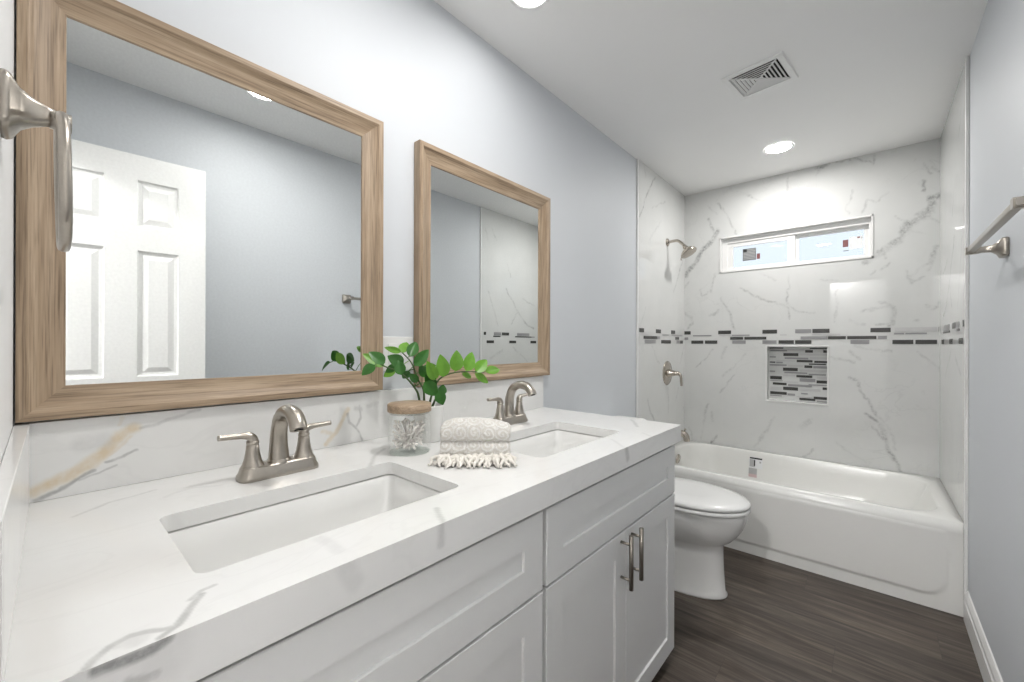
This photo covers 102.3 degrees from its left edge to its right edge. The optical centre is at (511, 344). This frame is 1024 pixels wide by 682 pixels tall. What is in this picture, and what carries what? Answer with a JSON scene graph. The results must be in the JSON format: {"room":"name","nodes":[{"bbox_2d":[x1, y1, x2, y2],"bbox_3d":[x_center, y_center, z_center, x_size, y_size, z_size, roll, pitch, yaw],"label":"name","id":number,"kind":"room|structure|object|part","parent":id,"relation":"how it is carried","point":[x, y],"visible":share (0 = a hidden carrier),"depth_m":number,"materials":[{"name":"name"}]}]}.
{"room":"bathroom","nodes":[
{"label":"bathroom","id":0,"kind":"room"},
{"bbox_2d":[0,0,14,463],"bbox_3d":[-0.454,-0.034,0.263,1.654,2.465,0.134,0,0,41],"label":"wall","id":1,"kind":"structure","parent":0,"point":[7,7],"depth_m":0.61,"materials":[{"name":"paint"}]},
{"bbox_2d":[0,68,72,251],"bbox_3d":[-0.616,-0.230,0.535,0.172,0.208,0.061,0,0,41],"label":"towel ring","id":2,"kind":"object","parent":1,"relation":"attached to","point":[19,111],"visible":1,"depth_m":0.51,"materials":[{"name":"silver metal"}]},
{"bbox_3d":[-0.621,-0.298,0.530,0.066,0.070,0.046,0,0,41],"label":"mounting post","id":3,"kind":"part","parent":2,"relation":"part of","materials":[{"name":"silver metal"}]},
{"bbox_2d":[14,0,684,440],"bbox_3d":[0.266,-0.032,2.238,0.132,2.465,3.803,0,0,41],"label":"wall","id":4,"kind":"structure","parent":0,"point":[617,289],"depth_m":1.81,"materials":[{"name":"grey paint"}]},
{"bbox_2d":[15,0,383,422],"bbox_3d":[-0.676,-0.284,1.054,0.035,0.862,0.756,0,0,41],"label":"framed mirror","id":5,"kind":"object","parent":4,"relation":"attached to","point":[227,246],"visible":0.96,"depth_m":0.96,"materials":[{"name":"brown wood"}]},
{"bbox_3d":[-0.904,-0.285,0.793,0.034,0.862,0.064,0,0,41],"label":"frame rail","id":6,"kind":"part","parent":5,"relation":"part of","materials":[{"name":"brown wood"}]},
{"bbox_3d":[-0.677,0.115,1.054,0.034,0.064,0.756,0,0,41],"label":"frame rail","id":7,"kind":"part","parent":5,"relation":"part of","materials":[{"name":"brown wood"}]},
{"bbox_2d":[66,17,361,384],"bbox_3d":[-0.683,-0.284,1.060,0.005,0.740,0.634,0,0,41],"label":"mirror glass","id":8,"kind":"object","parent":5,"relation":"on","point":[217,238],"depth_m":0.99,"materials":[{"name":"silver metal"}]},
{"bbox_3d":[-0.674,-0.683,1.054,0.034,0.064,0.756,0,0,41],"label":"frame rail","id":9,"kind":"part","parent":5,"relation":"part of","materials":[{"name":"brown wood"}]},
{"bbox_3d":[-0.447,-0.284,1.314,0.034,0.862,0.064,0,0,41],"label":"frame rail","id":10,"kind":"part","parent":5,"relation":"part of","materials":[{"name":"brown wood"}]},
{"bbox_2d":[14,376,542,502],"bbox_3d":[-0.395,0.228,1.389,0.020,0.152,1.637,0,0,41],"label":"backsplash","id":11,"kind":"structure","parent":4,"relation":"attached to","point":[73,456],"depth_m":0.97,"materials":[{"name":"stone"}]},
{"bbox_2d":[383,336,412,370],"bbox_3d":[-0.388,0.033,1.405,0.007,0.116,0.118,0,0,41],"label":"outlet plate","id":12,"kind":"object","parent":4,"relation":"attached to","point":[387,340],"visible":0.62,"depth_m":1.40,"materials":[{"name":"white plastic"}]},
{"bbox_2d":[414,139,550,386],"bbox_3d":[-0.080,-0.280,1.734,0.035,0.861,0.770,0,0,41],"label":"framed mirror","id":13,"kind":"object","parent":4,"relation":"attached to","point":[482,237],"visible":0.85,"depth_m":1.68,"materials":[{"name":"brown wood"}]},
{"bbox_3d":[-0.312,-0.281,1.467,0.034,0.861,0.064,0,0,41],"label":"frame rail","id":14,"kind":"part","parent":13,"relation":"part of","materials":[{"name":"brown wood"}]},
{"bbox_2d":[430,166,538,366],"bbox_3d":[-0.087,-0.280,1.740,0.005,0.739,0.648,0,0,41],"label":"mirror glass","id":15,"kind":"object","parent":13,"relation":"on","point":[484,236],"depth_m":1.70,"materials":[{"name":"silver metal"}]},
{"bbox_3d":[-0.081,0.118,1.733,0.034,0.064,0.770,0,0,41],"label":"frame rail","id":16,"kind":"part","parent":13,"relation":"part of","materials":[{"name":"brown wood"}]},
{"bbox_3d":[-0.078,-0.679,1.733,0.034,0.064,0.770,0,0,41],"label":"frame rail","id":17,"kind":"part","parent":13,"relation":"part of","materials":[{"name":"brown wood"}]},
{"bbox_3d":[0.154,-0.280,1.999,0.034,0.861,0.064,0,0,41],"label":"frame rail","id":18,"kind":"part","parent":13,"relation":"part of","materials":[{"name":"brown wood"}]},
{"bbox_3d":[0.856,-0.030,2.819,0.012,2.465,0.015,0,0,41],"label":"tile edge trim","id":19,"kind":"part","parent":4,"relation":"part of","materials":[{"name":"white tile"}]},
{"bbox_2d":[662,361,682,385],"bbox_3d":[1.254,0.226,3.180,0.120,0.188,0.188,0,0,41],"label":"shower valve","id":20,"kind":"object","parent":4,"relation":"attached to","point":[667,373],"visible":1,"depth_m":3.17,"materials":[{"name":"silver metal"}]},
{"bbox_3d":[1.280,0.267,3.157,0.050,0.106,0.021,0,0,41],"label":"lever","id":21,"kind":"part","parent":20,"relation":"part of","materials":[{"name":"silver metal"}]},
{"bbox_2d":[666,238,696,260],"bbox_3d":[1.288,-0.728,3.139,0.220,0.188,0.123,0,0,41],"label":"shower","id":22,"kind":"object","parent":4,"relation":"attached to","point":[687,251],"visible":1,"depth_m":3.11,"materials":[{"name":"silver metal"}]},
{"bbox_3d":[1.262,-0.770,3.167,0.142,0.071,0.021,0,0,41],"label":"arm","id":23,"kind":"part","parent":22,"relation":"part of","materials":[{"name":"silver metal"}]},
{"bbox_2d":[681,428,689,441],"bbox_3d":[1.271,0.687,3.159,0.175,0.095,0.074,0,0,41],"label":"tub spout","id":24,"kind":"object","parent":4,"relation":"attached to","point":[684,434],"visible":0.51,"depth_m":3.11,"materials":[{"name":"silver metal"}]},
{"bbox_2d":[434,0,987,195],"bbox_3d":[0.165,-1.305,1.430,2.600,0.080,5.150,0,0,41],"label":"ceiling","id":25,"kind":"structure","parent":0,"point":[875,76],"depth_m":1.90,"materials":[{"name":"white paint"}]},
{"bbox_2d":[510,0,548,10],"bbox_3d":[0.064,-1.262,1.479,0.166,0.005,0.166,0,0,41],"label":"recessed light","id":26,"kind":"object","parent":25,"relation":"in","point":[528,5],"visible":1,"depth_m":1.53,"materials":[{"name":"white paint"}]},
{"bbox_2d":[721,51,798,100],"bbox_3d":[1.172,-1.258,1.954,0.256,0.007,0.256,0,0,-42],"label":"ceiling vent","id":27,"kind":"object","parent":25,"relation":"in","point":[768,73],"visible":1,"depth_m":1.94,"materials":[{"name":"white metal"}]},
{"bbox_3d":[1.139,-1.257,1.991,0.181,0.005,0.086,0,0,-42],"label":"louver panel","id":28,"kind":"part","parent":27,"relation":"part of","materials":[{"name":"white paint"}]},
{"bbox_3d":[1.130,-1.257,1.922,0.180,0.005,0.103,0,0,41],"label":"louver panel","id":29,"kind":"part","parent":27,"relation":"part of","materials":[{"name":"white paint"}]},
{"bbox_3d":[1.210,-1.257,1.987,0.086,0.005,0.181,0,0,-42],"label":"louver panel","id":30,"kind":"part","parent":27,"relation":"part of","materials":[{"name":"white paint"}]},
{"bbox_3d":[1.206,-1.257,1.916,0.181,0.005,0.086,0,0,-42],"label":"louver panel","id":31,"kind":"part","parent":27,"relation":"part of","materials":[{"name":"white paint"}]},
{"bbox_2d":[764,142,793,153],"bbox_3d":[1.712,-1.257,2.647,0.166,0.005,0.166,0,0,41],"label":"recessed light","id":32,"kind":"object","parent":25,"relation":"in","point":[780,147],"visible":1,"depth_m":2.64,"materials":[{"name":"white paint"}]},
{"bbox_2d":[684,138,939,477],"bbox_3d":[2.082,-0.026,3.071,1.764,2.465,0.154,0,0,41],"label":"wall","id":33,"kind":"structure","parent":0,"point":[837,361],"depth_m":2.87,"materials":[{"name":"tile"}]},
{"bbox_2d":[719,214,873,272],"bbox_3d":[2.069,-0.713,3.070,0.935,0.285,0.136,0,0,41],"label":"window","id":34,"kind":"structure","parent":33,"relation":"in","point":[792,235],"depth_m":3.04,"materials":[{"name":"white plastic"}]},
{"bbox_3d":[1.917,-0.699,3.189,0.454,0.222,0.022,0,0,41],"label":"sash","id":35,"kind":"part","parent":34,"relation":"part of","materials":[{"name":"white plastic"}]},
{"bbox_3d":[2.249,-0.698,2.930,0.442,0.222,0.022,0,0,41],"label":"sash","id":36,"kind":"part","parent":34,"relation":"part of","materials":[{"name":"white plastic"}]},
{"bbox_3d":[2.059,0.220,2.993,0.379,0.419,0.006,0,0,41],"label":"niche trim","id":37,"kind":"part","parent":33,"relation":"part of","materials":[{"name":"grey tile"}]},
{"bbox_2d":[651,546,983,681],"bbox_3d":[0.157,1.230,1.430,2.600,0.060,5.150,0,0,41],"label":"floor","id":38,"kind":"structure","parent":0,"point":[776,621],"depth_m":1.70,"materials":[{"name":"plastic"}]},
{"bbox_2d":[196,445,674,681],"bbox_3d":[-0.141,0.783,1.165,0.691,0.834,1.612,0,0,41],"label":"vanity cabinet","id":39,"kind":"object","parent":38,"relation":"on","point":[580,588],"visible":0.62,"depth_m":0.91,"materials":[{"name":"white paint"}]},
{"bbox_2d":[4,407,680,681],"bbox_3d":[-0.149,0.335,1.175,0.670,0.061,1.640,0,0,41],"label":"countertop","id":40,"kind":"structure","parent":39,"relation":"on","point":[105,593],"depth_m":0.62,"materials":[{"name":"stone"}]},
{"bbox_2d":[0,424,29,681],"bbox_3d":[-0.680,0.227,0.563,0.639,0.152,0.020,0,0,41],"label":"side splash","id":41,"kind":"object","parent":40,"relation":"on","point":[15,463],"visible":1,"depth_m":0.47,"materials":[{"name":"stone"}]},
{"bbox_2d":[217,404,331,483],"bbox_3d":[-0.548,0.220,0.968,0.186,0.167,0.186,0,0,-5],"label":"faucet","id":42,"kind":"object","parent":40,"relation":"on","point":[279,462],"visible":1,"depth_m":0.94,"materials":[{"name":"silver metal"}]},
{"bbox_3d":[-0.603,0.211,0.910,0.026,0.030,0.078,0,0,41],"label":"lever","id":43,"kind":"part","parent":42,"relation":"part of","materials":[{"name":"silver metal"}]},
{"bbox_3d":[-0.585,0.249,0.930,0.049,0.061,0.049,0,0,41],"label":"handle","id":44,"kind":"part","parent":42,"relation":"part of","materials":[{"name":"silver metal"}]},
{"bbox_3d":[-0.549,0.289,0.972,0.061,0.030,0.171,0,0,41],"label":"plate","id":45,"kind":"part","parent":42,"relation":"part of","materials":[{"name":"silver metal"}]},
{"bbox_3d":[-0.509,0.207,0.938,0.148,0.140,0.047,0,0,41],"label":"spout","id":46,"kind":"part","parent":42,"relation":"part of","materials":[{"name":"silver metal"}]},
{"bbox_3d":[-0.512,0.249,1.014,0.049,0.061,0.049,0,0,41],"label":"handle","id":47,"kind":"part","parent":42,"relation":"part of","materials":[{"name":"silver metal"}]},
{"bbox_3d":[-0.494,0.212,1.035,0.026,0.030,0.078,0,0,41],"label":"lever","id":48,"kind":"part","parent":42,"relation":"part of","materials":[{"name":"silver metal"}]},
{"bbox_2d":[168,474,441,572],"bbox_3d":[-0.364,0.405,0.804,0.328,0.137,0.514,0,0,41],"label":"sink","id":49,"kind":"object","parent":40,"relation":"in","point":[212,545],"visible":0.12,"depth_m":0.88,"materials":[{"name":"white ceramic"}]},
{"bbox_2d":[387,400,430,413],"bbox_3d":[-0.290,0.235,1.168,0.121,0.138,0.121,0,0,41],"label":"lid","id":50,"kind":"object","parent":40,"relation":"on","point":[406,406],"visible":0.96,"depth_m":1.12,"materials":[{"name":"brown wood"}]},
{"bbox_2d":[362,342,499,442],"bbox_3d":[-0.255,0.149,1.353,0.163,0.312,0.510,0,0,41],"label":"potted plant","id":51,"kind":"object","parent":40,"relation":"on","point":[433,420],"visible":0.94,"depth_m":1.28,"materials":[{"name":"green plant"}]},
{"bbox_3d":[-0.264,0.247,1.303,0.100,0.114,0.100,0,0,41],"label":"pot","id":52,"kind":"part","parent":51,"relation":"part of","materials":[{"name":"white ceramic"}]},
{"bbox_2d":[428,417,517,468],"bbox_3d":[-0.101,0.251,1.081,0.225,0.107,0.161,0,0,-2],"label":"hand towel","id":53,"kind":"object","parent":40,"relation":"on","point":[475,441],"visible":1,"depth_m":1.06,"materials":[{"name":"fabric"}]},
{"bbox_2d":[487,381,536,424],"bbox_3d":[-0.008,0.222,1.593,0.186,0.167,0.186,0,0,-5],"label":"faucet","id":54,"kind":"object","parent":40,"relation":"on","point":[506,413],"visible":0.96,"depth_m":1.57,"materials":[{"name":"silver metal"}]},
{"bbox_3d":[-0.063,0.213,1.535,0.026,0.030,0.078,0,0,41],"label":"lever","id":55,"kind":"part","parent":54,"relation":"part of","materials":[{"name":"silver metal"}]},
{"bbox_3d":[-0.045,0.251,1.556,0.049,0.061,0.049,0,0,41],"label":"handle","id":56,"kind":"part","parent":54,"relation":"part of","materials":[{"name":"silver metal"}]},
{"bbox_3d":[-0.008,0.290,1.597,0.061,0.030,0.171,0,0,41],"label":"plate","id":57,"kind":"part","parent":54,"relation":"part of","materials":[{"name":"silver metal"}]},
{"bbox_3d":[0.029,0.251,1.639,0.049,0.061,0.049,0,0,41],"label":"handle","id":58,"kind":"part","parent":54,"relation":"part of","materials":[{"name":"silver metal"}]},
{"bbox_3d":[0.031,0.209,1.563,0.148,0.140,0.047,0,0,41],"label":"spout","id":59,"kind":"part","parent":54,"relation":"part of","materials":[{"name":"silver metal"}]},
{"bbox_3d":[0.047,0.213,1.660,0.026,0.030,0.078,0,0,41],"label":"lever","id":60,"kind":"part","parent":54,"relation":"part of","materials":[{"name":"silver metal"}]},
{"bbox_2d":[510,429,603,457],"bbox_3d":[0.128,0.407,1.365,0.328,0.137,0.514,0,0,41],"label":"sink","id":61,"kind":"object","parent":40,"relation":"in","point":[542,445],"visible":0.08,"depth_m":1.55,"materials":[{"name":"white ceramic"}]},
{"bbox_3d":[-0.190,0.470,0.659,0.018,0.179,0.770,0,0,41],"label":"false drawer","id":62,"kind":"part","parent":39,"relation":"part of","materials":[{"name":"white paint"}]},
{"bbox_3d":[-0.064,0.858,0.804,0.018,0.584,0.384,0,0,41],"label":"door","id":63,"kind":"part","parent":39,"relation":"part of","materials":[{"name":"white paint"}]},
{"bbox_3d":[0.206,0.859,1.112,0.018,0.584,0.406,0,0,41],"label":"door","id":64,"kind":"part","parent":39,"relation":"part of","materials":[{"name":"white paint"}]},
{"bbox_3d":[0.343,0.472,1.266,0.018,0.179,0.816,0,0,41],"label":"false drawer","id":65,"kind":"part","parent":39,"relation":"part of","materials":[{"name":"white paint"}]},
{"bbox_3d":[0.338,0.696,1.223,0.034,0.008,0.008,0,0,41],"label":"handle post","id":66,"kind":"part","parent":39,"relation":"part of","materials":[{"name":"metal"}]},
{"bbox_3d":[0.350,0.643,1.212,0.013,0.159,0.013,0,0,41],"label":"handle","id":67,"kind":"part","parent":39,"relation":"part of","materials":[{"name":"metal"}]},
{"bbox_3d":[0.397,0.644,1.264,0.013,0.159,0.013,0,0,41],"label":"handle","id":68,"kind":"part","parent":39,"relation":"part of","materials":[{"name":"metal"}]},
{"bbox_3d":[0.476,0.860,1.420,0.018,0.584,0.406,0,0,41],"label":"door","id":69,"kind":"part","parent":39,"relation":"part of","materials":[{"name":"white paint"}]},
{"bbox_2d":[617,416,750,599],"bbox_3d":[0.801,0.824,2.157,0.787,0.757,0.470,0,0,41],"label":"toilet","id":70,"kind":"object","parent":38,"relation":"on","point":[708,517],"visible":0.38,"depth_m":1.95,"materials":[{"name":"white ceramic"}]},
{"bbox_3d":[0.584,0.460,2.348,0.208,0.030,0.470,0,0,41],"label":"tank lid","id":71,"kind":"part","parent":70,"relation":"part of","materials":[{"name":"white ceramic"}]},
{"bbox_3d":[0.821,0.994,2.138,0.713,0.418,0.374,0,0,41],"label":"bowl","id":72,"kind":"part","parent":70,"relation":"part of","materials":[{"name":"white ceramic"}]},
{"bbox_3d":[0.907,0.745,2.064,0.504,0.030,0.384,0,0,41],"label":"lid","id":73,"kind":"part","parent":70,"relation":"part of","materials":[{"name":"white plastic"}]},
{"bbox_3d":[0.908,0.773,2.063,0.500,0.019,0.380,0,0,41],"label":"seat","id":74,"kind":"part","parent":70,"relation":"part of","materials":[{"name":"white plastic"}]},
{"bbox_2d":[674,440,963,616],"bbox_3d":[1.723,0.999,2.665,1.521,0.413,0.932,0,0,41],"label":"bathtub","id":75,"kind":"object","parent":38,"relation":"on","point":[900,535],"visible":0.72,"depth_m":2.18,"materials":[{"name":"white ceramic"}]},
{"bbox_2d":[674,440,963,534],"bbox_3d":[1.725,0.961,2.667,1.521,0.338,0.928,0,0,41],"label":"basin","id":76,"kind":"object","parent":75,"relation":"in","point":[787,494],"depth_m":2.40,"materials":[{"name":"white ceramic"}]},
{"bbox_2d":[939,0,1023,681],"bbox_3d":[1.464,-0.028,1.114,0.132,2.465,3.913,0,0,41],"label":"wall","id":77,"kind":"structure","parent":0,"point":[981,398],"depth_m":1.50,"materials":[{"name":"grey paint"}]},
{"bbox_3d":[1.991,-0.026,1.806,0.012,2.465,0.015,0,0,41],"label":"tile edge trim","id":78,"kind":"part","parent":77,"relation":"part of","materials":[{"name":"white tile"}]},
{"bbox_2d":[963,591,1002,681],"bbox_3d":[1.092,1.137,0.786,0.014,0.132,2.697,0,0,41],"label":"baseboard","id":79,"kind":"structure","parent":77,"relation":"attached to","point":[989,670],"depth_m":1.54,"materials":[{"name":"white paint"}]},
{"bbox_2d":[965,196,1023,257],"bbox_3d":[1.311,-0.302,1.087,0.089,0.060,0.660,0,0,41],"label":"towel bar","id":80,"kind":"object","parent":77,"relation":"attached to","point":[1001,248],"visible":1,"depth_m":1.16,"materials":[{"name":"silver metal"}]},
{"bbox_3d":[1.508,-0.301,1.313,0.089,0.060,0.060,0,0,41],"label":"post","id":81,"kind":"part","parent":80,"relation":"part of","materials":[{"name":"silver metal"}]},
{"bbox_3d":[1.113,-0.303,0.862,0.089,0.060,0.060,0,0,41],"label":"post","id":82,"kind":"part","parent":80,"relation":"part of","materials":[{"name":"silver metal"}]}
]}

